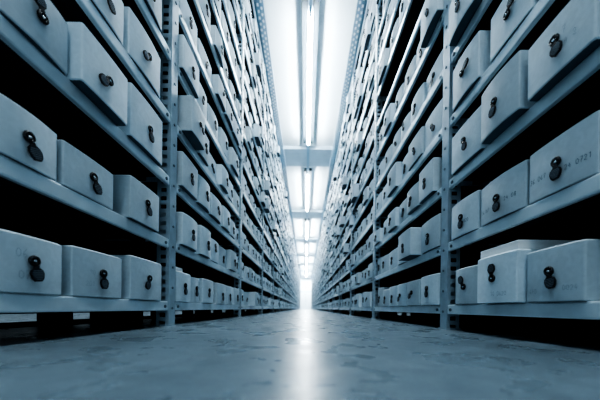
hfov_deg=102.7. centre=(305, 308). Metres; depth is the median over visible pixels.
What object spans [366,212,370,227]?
box
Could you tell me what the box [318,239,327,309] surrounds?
bay
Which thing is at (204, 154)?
box
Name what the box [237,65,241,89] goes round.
box
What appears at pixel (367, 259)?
bay
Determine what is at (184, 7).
box
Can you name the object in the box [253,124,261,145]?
box
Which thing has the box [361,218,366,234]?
box
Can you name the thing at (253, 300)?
box
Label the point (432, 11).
box
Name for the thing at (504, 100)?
box
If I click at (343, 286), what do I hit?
shelves
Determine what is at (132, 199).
box
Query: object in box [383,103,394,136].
box
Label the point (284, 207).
bay
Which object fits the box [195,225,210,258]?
box
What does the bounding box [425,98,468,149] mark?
box
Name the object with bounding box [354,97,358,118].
box
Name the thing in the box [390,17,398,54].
box
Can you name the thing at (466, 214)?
box
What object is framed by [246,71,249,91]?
box
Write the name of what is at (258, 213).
box
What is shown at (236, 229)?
box
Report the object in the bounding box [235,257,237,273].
box
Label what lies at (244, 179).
box
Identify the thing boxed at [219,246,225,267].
box
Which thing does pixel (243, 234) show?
box
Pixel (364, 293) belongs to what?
box
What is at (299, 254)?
ceiling beam
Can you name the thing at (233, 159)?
box
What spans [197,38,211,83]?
box
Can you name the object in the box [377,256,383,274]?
box
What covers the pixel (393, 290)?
box
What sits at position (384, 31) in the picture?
box
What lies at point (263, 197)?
box
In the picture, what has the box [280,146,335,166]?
ceiling beam
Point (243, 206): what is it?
box
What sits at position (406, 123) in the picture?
box
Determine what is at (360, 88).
box
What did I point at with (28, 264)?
box
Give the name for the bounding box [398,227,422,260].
box
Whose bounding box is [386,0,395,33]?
box
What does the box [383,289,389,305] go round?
box
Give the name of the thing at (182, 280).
box
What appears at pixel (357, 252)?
box
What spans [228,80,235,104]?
box
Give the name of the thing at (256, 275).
box
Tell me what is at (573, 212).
bay
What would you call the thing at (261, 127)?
box
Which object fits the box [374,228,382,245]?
box
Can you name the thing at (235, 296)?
box
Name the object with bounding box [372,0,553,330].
bay
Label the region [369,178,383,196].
box
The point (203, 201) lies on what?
box
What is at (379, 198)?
box
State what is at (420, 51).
box
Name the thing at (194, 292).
box
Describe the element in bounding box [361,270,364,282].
box
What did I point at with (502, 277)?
box
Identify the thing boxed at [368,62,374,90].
box
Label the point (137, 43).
box
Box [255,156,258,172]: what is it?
box
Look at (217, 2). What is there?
box
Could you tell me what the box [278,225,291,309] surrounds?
bay
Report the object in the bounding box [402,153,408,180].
box
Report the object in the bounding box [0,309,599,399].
floor
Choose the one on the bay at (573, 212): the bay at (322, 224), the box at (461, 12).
the box at (461, 12)
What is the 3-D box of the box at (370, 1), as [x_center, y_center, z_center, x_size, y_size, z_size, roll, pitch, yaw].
[0.832,-3.052,2.466,0.386,0.147,0.175,1,0,0]
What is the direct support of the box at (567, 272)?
on the bay at (573, 212)
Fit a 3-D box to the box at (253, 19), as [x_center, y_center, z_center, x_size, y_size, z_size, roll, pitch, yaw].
[-0.722,-3.068,2.669,0.382,0.141,0.153,1,0,0]
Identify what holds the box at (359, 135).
on the bay at (367, 259)
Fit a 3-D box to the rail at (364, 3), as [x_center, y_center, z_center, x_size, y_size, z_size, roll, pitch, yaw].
[0.632,-3.342,13.273,0.135,0.040,26.700,1,0,0]
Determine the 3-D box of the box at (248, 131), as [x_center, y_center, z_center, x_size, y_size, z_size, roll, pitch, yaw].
[-0.736,-1.725,2.435,0.384,0.149,0.147,1,0,0]
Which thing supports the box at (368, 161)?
on the bay at (367, 259)
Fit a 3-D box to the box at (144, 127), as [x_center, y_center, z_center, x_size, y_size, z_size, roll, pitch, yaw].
[-0.750,-0.660,0.875,0.383,0.176,0.174,1,0,0]
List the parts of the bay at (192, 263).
panel, shelf, shelf, shelf, shelf, shelf, shelf, shelf, shelf, shelf, shelf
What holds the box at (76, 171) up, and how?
on the bay at (33, 204)
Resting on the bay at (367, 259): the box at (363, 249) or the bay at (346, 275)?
the box at (363, 249)
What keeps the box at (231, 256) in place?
on the bay at (192, 263)
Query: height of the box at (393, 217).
0.128 m
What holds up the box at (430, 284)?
on the bay at (407, 40)
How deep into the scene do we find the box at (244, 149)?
2.27 m
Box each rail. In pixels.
[253,0,300,276]
[311,0,367,278]
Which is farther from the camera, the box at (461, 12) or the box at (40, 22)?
the box at (461, 12)
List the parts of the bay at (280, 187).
shelf, shelf, shelf, shelf, shelf, shelf, shelf, shelf, shelf, shelf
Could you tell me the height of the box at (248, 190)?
0.145 m
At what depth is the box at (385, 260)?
1.86 m
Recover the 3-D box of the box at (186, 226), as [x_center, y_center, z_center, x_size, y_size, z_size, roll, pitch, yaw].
[-0.749,-0.379,1.198,0.390,0.152,0.155,1,0,0]
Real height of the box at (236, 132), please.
0.127 m
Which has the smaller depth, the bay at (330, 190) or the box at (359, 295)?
the box at (359, 295)
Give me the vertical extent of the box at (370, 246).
0.148 m
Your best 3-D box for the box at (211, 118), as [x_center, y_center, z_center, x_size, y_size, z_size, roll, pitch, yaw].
[-0.762,-1.177,1.528,0.389,0.131,0.171,1,0,0]
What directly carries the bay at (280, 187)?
on the floor
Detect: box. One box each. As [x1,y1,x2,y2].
[0,0,67,75]
[0,93,56,180]
[0,229,64,294]
[55,139,112,209]
[59,245,121,298]
[66,22,127,125]
[91,0,123,45]
[103,212,196,251]
[111,255,161,300]
[112,175,158,231]
[117,82,162,165]
[123,6,159,97]
[134,151,197,199]
[144,0,161,31]
[157,34,198,97]
[157,95,204,149]
[161,271,190,301]
[179,0,196,47]
[190,277,198,302]
[194,174,209,212]
[195,82,206,119]
[195,134,208,165]
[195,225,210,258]
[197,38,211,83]
[198,0,210,32]
[198,278,212,303]
[207,103,217,140]
[207,152,215,178]
[207,192,220,223]
[209,238,218,263]
[210,25,223,67]
[212,74,225,111]
[213,282,225,303]
[214,0,220,22]
[216,164,228,193]
[218,127,227,159]
[219,205,229,232]
[219,231,245,249]
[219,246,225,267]
[221,10,229,52]
[222,59,227,84]
[223,98,233,130]
[225,249,236,271]
[226,180,232,203]
[226,285,232,304]
[227,0,235,34]
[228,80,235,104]
[228,147,238,176]
[228,219,234,239]
[230,40,236,76]
[230,203,245,221]
[231,117,239,144]
[232,288,238,304]
[233,174,246,195]
[233,189,239,211]
[235,32,239,53]
[235,98,241,121]
[235,227,237,242]
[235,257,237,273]
[236,34,247,52]
[237,3,240,24]
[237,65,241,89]
[237,133,242,152]
[237,145,246,164]
[238,87,246,109]
[238,120,245,135]
[239,0,249,31]
[241,289,243,304]
[244,266,248,279]
[244,292,247,304]
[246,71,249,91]
[246,126,251,150]
[246,157,250,176]
[246,213,248,226]
[246,239,248,252]
[247,48,250,68]
[247,186,249,201]
[247,292,258,305]
[248,267,252,280]
[249,26,251,45]
[249,112,252,129]
[249,218,253,231]
[249,244,253,257]
[250,87,254,111]
[250,195,254,208]
[251,63,256,88]
[251,141,253,158]
[252,18,257,45]
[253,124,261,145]
[253,177,258,194]
[253,224,257,237]
[254,53,261,76]
[254,248,256,259]
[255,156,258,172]
[255,273,257,283]
[256,198,269,212]
[256,208,260,221]
[257,229,260,241]
[258,96,261,111]
[259,254,261,265]
[260,126,264,144]
[261,180,270,194]
[261,192,265,206]
[262,62,264,83]
[262,84,268,102]
[263,277,266,288]
[266,225,268,237]
[267,96,270,114]
[345,226,347,238]
[345,260,348,271]
[346,93,350,113]
[350,254,354,266]
[351,184,358,202]
[351,275,354,286]
[353,231,356,244]
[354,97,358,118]
[355,131,361,151]
[355,250,358,263]
[355,272,360,284]
[356,293,362,306]
[357,67,361,89]
[357,83,363,106]
[357,157,362,173]
[357,204,361,217]
[357,225,360,239]
[358,247,361,260]
[360,34,363,56]
[360,169,365,189]
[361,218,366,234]
[361,244,365,258]
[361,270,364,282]
[362,118,366,138]
[362,292,366,306]
[363,67,367,88]
[363,186,368,205]
[364,20,370,50]
[365,87,369,104]
[365,132,369,153]
[365,158,369,178]
[365,268,367,280]
[365,292,377,306]
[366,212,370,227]
[366,239,368,253]
[367,0,372,19]
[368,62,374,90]
[368,233,397,250]
[368,262,407,278]
[369,120,379,143]
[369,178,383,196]
[370,0,381,31]
[370,30,380,61]
[370,148,384,167]
[371,87,387,111]
[371,206,385,221]
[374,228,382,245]
[376,192,381,214]
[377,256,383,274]
[378,48,389,85]
[378,158,384,180]
[378,287,389,306]
[379,126,384,148]
[380,24,385,54]
[381,254,388,273]
[382,184,389,206]
[383,0,386,12]
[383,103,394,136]
[383,218,389,238]
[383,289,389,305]
[384,144,392,170]
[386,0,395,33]
[387,162,401,196]
[387,207,399,232]
[389,248,397,269]
[389,286,397,305]
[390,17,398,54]
[393,127,400,154]
[395,83,404,113]
[397,283,406,305]
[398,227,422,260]
[399,0,408,27]
[399,198,409,224]
[401,111,410,140]
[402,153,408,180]
[405,55,416,92]
[407,181,421,214]
[407,279,420,305]
[408,126,424,170]
[411,82,426,123]
[416,42,425,68]
[419,157,490,203]
[420,0,443,47]
[421,273,455,304]
[422,213,502,253]
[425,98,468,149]
[426,49,458,97]
[449,0,481,45]
[451,190,480,240]
[452,105,488,174]
[453,30,490,111]
[455,265,477,304]
[477,249,540,303]
[481,50,535,143]
[481,159,530,226]
[490,0,537,62]
[527,239,599,302]
[528,0,599,101]
[529,110,599,203]
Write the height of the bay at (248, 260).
3.411 m
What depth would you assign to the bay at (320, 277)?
10.94 m
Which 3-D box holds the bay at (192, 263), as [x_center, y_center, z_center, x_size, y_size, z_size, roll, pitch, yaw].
[-0.800,-1.633,1.619,0.470,3.411,1.168,1,0,0]
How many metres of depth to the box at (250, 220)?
2.63 m
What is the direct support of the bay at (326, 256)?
on the floor
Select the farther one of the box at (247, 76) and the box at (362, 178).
the box at (362, 178)
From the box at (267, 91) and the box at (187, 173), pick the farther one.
the box at (267, 91)
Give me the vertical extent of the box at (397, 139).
0.142 m
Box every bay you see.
[0,0,178,328]
[61,0,244,324]
[193,0,265,315]
[232,78,275,312]
[250,137,281,311]
[263,172,285,310]
[269,202,288,310]
[274,207,290,310]
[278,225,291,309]
[283,231,293,309]
[284,243,294,309]
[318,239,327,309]
[319,234,328,308]
[320,224,331,310]
[322,210,335,310]
[324,195,344,311]
[328,170,349,311]
[332,135,361,313]
[339,73,380,314]
[350,0,419,318]
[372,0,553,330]
[438,0,599,334]
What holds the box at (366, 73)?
on the bay at (367, 259)
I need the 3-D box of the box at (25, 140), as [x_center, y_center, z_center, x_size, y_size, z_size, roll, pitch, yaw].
[-0.767,-0.361,0.504,0.388,0.116,0.140,1,0,0]
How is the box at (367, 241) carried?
on the bay at (367, 259)
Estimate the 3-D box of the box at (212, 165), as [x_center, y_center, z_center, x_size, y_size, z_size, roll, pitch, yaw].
[-0.779,-0.909,1.524,0.385,0.133,0.180,1,0,0]
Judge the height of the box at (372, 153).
0.161 m
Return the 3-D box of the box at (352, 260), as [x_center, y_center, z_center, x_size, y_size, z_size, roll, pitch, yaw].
[0.773,-0.622,3.109,0.389,0.137,0.171,1,0,0]
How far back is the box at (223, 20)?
1.71 m
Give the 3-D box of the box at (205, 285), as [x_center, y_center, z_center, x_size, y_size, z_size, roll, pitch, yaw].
[-0.767,-0.105,1.454,0.383,0.143,0.163,1,0,0]
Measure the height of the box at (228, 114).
0.114 m
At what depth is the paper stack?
0.67 m
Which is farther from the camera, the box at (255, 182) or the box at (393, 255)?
the box at (255, 182)
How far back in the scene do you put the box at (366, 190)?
2.43 m
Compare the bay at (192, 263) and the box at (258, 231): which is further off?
the box at (258, 231)
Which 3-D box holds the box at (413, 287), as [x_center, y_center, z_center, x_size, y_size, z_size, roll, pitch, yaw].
[0.782,-0.084,1.354,0.382,0.140,0.164,1,0,0]
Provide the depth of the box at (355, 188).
2.93 m
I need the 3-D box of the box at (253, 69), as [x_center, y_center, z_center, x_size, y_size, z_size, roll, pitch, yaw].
[-0.724,-2.530,2.611,0.387,0.142,0.148,1,0,0]
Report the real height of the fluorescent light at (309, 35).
0.194 m
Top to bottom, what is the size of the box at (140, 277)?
0.150 m
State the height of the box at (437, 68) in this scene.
0.131 m
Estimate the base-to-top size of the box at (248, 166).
0.151 m
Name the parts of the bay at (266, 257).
panel, shelf, shelf, shelf, shelf, shelf, shelf, shelf, shelf, shelf, shelf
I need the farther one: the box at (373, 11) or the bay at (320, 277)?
the bay at (320, 277)
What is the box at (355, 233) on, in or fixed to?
on the bay at (367, 259)
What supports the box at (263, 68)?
on the bay at (248, 260)
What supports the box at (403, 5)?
on the bay at (407, 40)
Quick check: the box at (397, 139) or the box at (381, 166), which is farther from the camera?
the box at (381, 166)
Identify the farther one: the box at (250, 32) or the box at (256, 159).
the box at (256, 159)
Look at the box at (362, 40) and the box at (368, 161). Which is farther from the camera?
the box at (362, 40)
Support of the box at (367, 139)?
on the bay at (367, 259)
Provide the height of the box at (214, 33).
0.124 m
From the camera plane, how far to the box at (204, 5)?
1.37 m
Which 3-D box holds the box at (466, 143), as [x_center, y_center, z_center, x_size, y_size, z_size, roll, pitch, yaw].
[0.787,-0.631,0.915,0.382,0.155,0.174,1,0,0]
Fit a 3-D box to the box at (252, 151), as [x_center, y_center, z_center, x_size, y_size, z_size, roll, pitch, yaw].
[-0.751,-1.723,2.590,0.386,0.145,0.138,1,0,0]
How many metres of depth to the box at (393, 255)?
1.68 m
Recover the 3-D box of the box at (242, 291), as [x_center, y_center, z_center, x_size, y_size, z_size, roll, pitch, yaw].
[-0.791,-0.110,2.297,0.384,0.152,0.171,1,0,0]
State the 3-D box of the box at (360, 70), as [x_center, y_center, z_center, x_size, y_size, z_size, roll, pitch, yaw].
[0.826,-2.784,2.916,0.381,0.151,0.149,1,0,0]
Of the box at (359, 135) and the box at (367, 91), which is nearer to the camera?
the box at (367, 91)
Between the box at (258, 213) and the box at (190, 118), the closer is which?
the box at (190, 118)
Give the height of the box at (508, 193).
0.134 m
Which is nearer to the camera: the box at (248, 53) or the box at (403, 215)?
the box at (403, 215)
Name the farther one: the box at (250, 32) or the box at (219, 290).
the box at (250, 32)
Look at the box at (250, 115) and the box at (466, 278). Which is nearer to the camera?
the box at (466, 278)
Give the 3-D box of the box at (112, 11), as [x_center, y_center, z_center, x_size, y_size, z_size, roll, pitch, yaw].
[-0.760,-0.911,0.689,0.386,0.138,0.165,1,0,0]
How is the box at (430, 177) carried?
on the bay at (407, 40)
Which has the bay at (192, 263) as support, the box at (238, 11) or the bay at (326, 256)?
the box at (238, 11)
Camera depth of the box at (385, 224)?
1.88 m
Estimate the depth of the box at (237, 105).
2.04 m
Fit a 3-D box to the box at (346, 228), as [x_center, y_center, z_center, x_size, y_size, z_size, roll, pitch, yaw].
[0.802,-1.171,3.732,0.388,0.157,0.162,1,0,0]
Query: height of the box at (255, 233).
0.129 m
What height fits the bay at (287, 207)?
3.411 m
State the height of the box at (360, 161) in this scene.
0.117 m
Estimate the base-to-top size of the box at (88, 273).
0.130 m
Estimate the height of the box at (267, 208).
0.152 m
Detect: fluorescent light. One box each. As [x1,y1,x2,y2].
[302,0,319,146]
[304,168,311,211]
[304,219,309,239]
[305,243,308,254]
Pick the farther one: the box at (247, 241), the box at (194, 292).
the box at (247, 241)
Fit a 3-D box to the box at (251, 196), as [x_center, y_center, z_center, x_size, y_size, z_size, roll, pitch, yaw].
[-0.761,-1.173,2.663,0.384,0.123,0.144,1,0,0]
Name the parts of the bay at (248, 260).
panel, shelf, shelf, shelf, shelf, shelf, shelf, shelf, shelf, shelf, shelf, shelf, shelf, shelf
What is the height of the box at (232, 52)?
0.145 m
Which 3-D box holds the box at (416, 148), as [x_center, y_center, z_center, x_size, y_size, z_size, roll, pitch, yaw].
[0.795,-0.896,1.360,0.382,0.147,0.171,1,0,0]
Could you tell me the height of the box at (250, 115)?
0.145 m
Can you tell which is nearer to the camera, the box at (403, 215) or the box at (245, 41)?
the box at (403, 215)
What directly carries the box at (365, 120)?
on the bay at (367, 259)
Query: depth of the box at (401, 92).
1.64 m
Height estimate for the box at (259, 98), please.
0.126 m
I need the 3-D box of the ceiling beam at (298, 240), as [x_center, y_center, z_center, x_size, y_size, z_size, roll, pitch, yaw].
[0.050,-3.959,13.930,6.400,0.073,0.720,1,0,0]
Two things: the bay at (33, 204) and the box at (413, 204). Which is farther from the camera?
the box at (413, 204)
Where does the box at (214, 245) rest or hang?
on the bay at (192, 263)
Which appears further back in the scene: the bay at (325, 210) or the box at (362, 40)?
the bay at (325, 210)
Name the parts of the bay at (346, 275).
shelf, shelf, shelf, shelf, shelf, shelf, shelf, shelf, shelf, shelf, shelf, shelf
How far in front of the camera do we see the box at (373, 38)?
2.28 m
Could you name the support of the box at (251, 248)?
on the bay at (248, 260)
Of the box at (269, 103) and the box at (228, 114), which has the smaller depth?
the box at (228, 114)
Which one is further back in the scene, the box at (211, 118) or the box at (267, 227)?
the box at (267, 227)
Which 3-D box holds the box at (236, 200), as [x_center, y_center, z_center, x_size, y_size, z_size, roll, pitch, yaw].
[-0.765,-0.913,2.047,0.381,0.142,0.170,1,0,0]
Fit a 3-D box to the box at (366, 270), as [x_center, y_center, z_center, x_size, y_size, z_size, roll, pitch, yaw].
[0.801,-0.345,2.457,0.384,0.123,0.137,1,0,0]
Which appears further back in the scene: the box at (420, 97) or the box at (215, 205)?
the box at (215, 205)
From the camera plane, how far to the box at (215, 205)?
1.50 m
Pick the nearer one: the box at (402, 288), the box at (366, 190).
the box at (402, 288)
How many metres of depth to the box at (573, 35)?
0.55 m
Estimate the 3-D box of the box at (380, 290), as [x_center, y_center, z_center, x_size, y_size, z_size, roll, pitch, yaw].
[0.796,-0.092,1.989,0.385,0.156,0.139,1,0,0]
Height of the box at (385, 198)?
0.142 m
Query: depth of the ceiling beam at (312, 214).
10.00 m
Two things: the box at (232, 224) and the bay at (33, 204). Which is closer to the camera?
the bay at (33, 204)
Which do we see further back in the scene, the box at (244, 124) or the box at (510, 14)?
the box at (244, 124)
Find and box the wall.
[301,278,310,290]
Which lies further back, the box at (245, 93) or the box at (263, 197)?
the box at (263, 197)
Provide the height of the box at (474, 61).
0.168 m
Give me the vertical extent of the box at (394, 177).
0.165 m
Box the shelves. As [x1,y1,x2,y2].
[235,0,538,307]
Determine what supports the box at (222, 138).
on the bay at (192, 263)
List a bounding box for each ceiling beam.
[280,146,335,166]
[290,210,323,218]
[295,238,317,242]
[298,253,315,256]
[299,263,312,265]
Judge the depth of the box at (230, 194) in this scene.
1.84 m
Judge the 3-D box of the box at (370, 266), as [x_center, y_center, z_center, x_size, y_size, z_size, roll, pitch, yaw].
[0.793,-0.354,2.292,0.390,0.141,0.173,1,0,0]
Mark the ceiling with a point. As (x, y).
(283, 17)
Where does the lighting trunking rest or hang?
attached to the ceiling beam at (298, 240)
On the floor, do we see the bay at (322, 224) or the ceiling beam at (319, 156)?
the bay at (322, 224)
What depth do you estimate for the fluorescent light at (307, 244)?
15.53 m
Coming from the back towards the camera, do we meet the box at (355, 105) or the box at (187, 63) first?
the box at (355, 105)
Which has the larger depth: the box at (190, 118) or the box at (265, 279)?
the box at (265, 279)
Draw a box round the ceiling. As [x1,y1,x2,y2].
[257,0,364,277]
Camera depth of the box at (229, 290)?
1.86 m
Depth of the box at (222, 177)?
1.64 m
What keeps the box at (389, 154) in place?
on the bay at (407, 40)
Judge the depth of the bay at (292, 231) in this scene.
10.71 m
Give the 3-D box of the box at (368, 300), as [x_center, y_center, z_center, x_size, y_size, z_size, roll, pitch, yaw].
[0.769,-0.084,2.287,0.387,0.139,0.147,1,0,0]
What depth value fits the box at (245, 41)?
2.28 m
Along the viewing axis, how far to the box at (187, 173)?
1.14 m
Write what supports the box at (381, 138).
on the bay at (407, 40)
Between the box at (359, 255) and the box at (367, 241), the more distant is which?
the box at (359, 255)
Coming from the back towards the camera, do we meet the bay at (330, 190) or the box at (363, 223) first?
the bay at (330, 190)
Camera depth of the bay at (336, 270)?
5.06 m
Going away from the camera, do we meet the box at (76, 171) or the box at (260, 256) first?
the box at (76, 171)
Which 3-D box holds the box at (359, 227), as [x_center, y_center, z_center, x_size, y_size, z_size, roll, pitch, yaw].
[0.813,-0.897,2.870,0.389,0.149,0.184,1,0,0]
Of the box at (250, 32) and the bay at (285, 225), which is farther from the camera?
the bay at (285, 225)
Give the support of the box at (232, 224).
on the bay at (192, 263)
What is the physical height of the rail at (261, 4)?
0.040 m
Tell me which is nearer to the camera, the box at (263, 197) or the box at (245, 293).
the box at (245, 293)
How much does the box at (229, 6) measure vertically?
0.156 m
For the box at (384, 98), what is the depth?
2.23 m
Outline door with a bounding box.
[300,291,310,308]
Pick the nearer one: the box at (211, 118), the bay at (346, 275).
the box at (211, 118)
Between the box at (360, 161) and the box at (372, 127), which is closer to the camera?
the box at (372, 127)
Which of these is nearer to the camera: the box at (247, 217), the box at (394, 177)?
the box at (394, 177)
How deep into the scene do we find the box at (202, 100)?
1.35 m
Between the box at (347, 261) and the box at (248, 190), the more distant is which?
the box at (347, 261)
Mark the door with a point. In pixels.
(305, 296)
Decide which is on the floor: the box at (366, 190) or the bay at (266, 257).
the bay at (266, 257)
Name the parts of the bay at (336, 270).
shelf, shelf, shelf, shelf, shelf, shelf, shelf, shelf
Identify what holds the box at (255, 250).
on the bay at (248, 260)
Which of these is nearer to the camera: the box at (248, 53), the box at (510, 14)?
the box at (510, 14)
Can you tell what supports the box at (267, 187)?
on the bay at (266, 257)
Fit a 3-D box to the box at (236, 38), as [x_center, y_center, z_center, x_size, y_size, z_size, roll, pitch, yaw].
[-0.764,-2.252,2.062,0.385,0.126,0.145,1,0,0]
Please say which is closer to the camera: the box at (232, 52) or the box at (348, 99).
the box at (232, 52)
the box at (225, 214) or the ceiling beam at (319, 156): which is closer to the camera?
the box at (225, 214)
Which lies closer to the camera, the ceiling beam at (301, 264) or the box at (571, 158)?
the box at (571, 158)
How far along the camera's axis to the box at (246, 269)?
2.41 m
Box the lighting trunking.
[306,0,312,271]
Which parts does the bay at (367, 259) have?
shelf, shelf, shelf, shelf, shelf, shelf, shelf, shelf, shelf, shelf, shelf, shelf, shelf, panel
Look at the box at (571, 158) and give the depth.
0.56 m
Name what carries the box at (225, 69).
on the bay at (192, 263)
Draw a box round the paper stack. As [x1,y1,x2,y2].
[480,239,577,258]
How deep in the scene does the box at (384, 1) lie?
1.96 m
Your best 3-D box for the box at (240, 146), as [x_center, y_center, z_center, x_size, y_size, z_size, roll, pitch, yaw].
[-0.743,-1.448,2.090,0.388,0.134,0.097,1,0,0]
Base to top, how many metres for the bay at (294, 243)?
3.411 m
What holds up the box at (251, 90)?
on the bay at (248, 260)
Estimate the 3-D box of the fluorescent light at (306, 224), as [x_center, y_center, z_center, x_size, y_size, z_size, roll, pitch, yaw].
[0.064,-3.899,12.010,0.230,0.194,2.700,1,0,0]
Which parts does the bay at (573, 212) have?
shelf, shelf, shelf, shelf, shelf, panel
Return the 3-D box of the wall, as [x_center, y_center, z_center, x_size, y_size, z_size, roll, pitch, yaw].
[0.025,-1.957,31.530,6.400,4.080,0.060,1,0,0]
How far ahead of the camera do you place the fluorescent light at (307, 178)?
7.78 m
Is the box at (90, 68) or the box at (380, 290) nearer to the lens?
the box at (90, 68)
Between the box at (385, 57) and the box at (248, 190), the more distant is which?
the box at (248, 190)
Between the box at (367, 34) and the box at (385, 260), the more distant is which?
the box at (367, 34)
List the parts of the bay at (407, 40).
shelf, shelf, shelf, shelf, shelf, shelf, shelf, shelf, shelf, shelf, shelf, panel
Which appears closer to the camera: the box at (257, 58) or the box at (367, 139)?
the box at (367, 139)
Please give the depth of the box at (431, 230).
1.14 m
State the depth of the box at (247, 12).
2.25 m
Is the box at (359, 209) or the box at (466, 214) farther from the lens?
the box at (359, 209)
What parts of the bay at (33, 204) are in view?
panel, shelf, shelf, shelf, shelf, shelf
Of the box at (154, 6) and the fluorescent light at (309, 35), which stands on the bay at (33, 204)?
the box at (154, 6)
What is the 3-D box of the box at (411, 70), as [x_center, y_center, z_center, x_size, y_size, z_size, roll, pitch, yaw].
[0.825,-1.435,1.497,0.383,0.146,0.145,1,0,0]
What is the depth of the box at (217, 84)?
1.57 m
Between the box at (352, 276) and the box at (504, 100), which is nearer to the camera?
the box at (504, 100)
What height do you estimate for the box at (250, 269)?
0.133 m
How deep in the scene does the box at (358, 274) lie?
2.72 m
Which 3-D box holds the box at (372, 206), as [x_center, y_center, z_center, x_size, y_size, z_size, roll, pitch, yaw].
[0.821,-0.899,2.295,0.388,0.153,0.174,1,0,0]

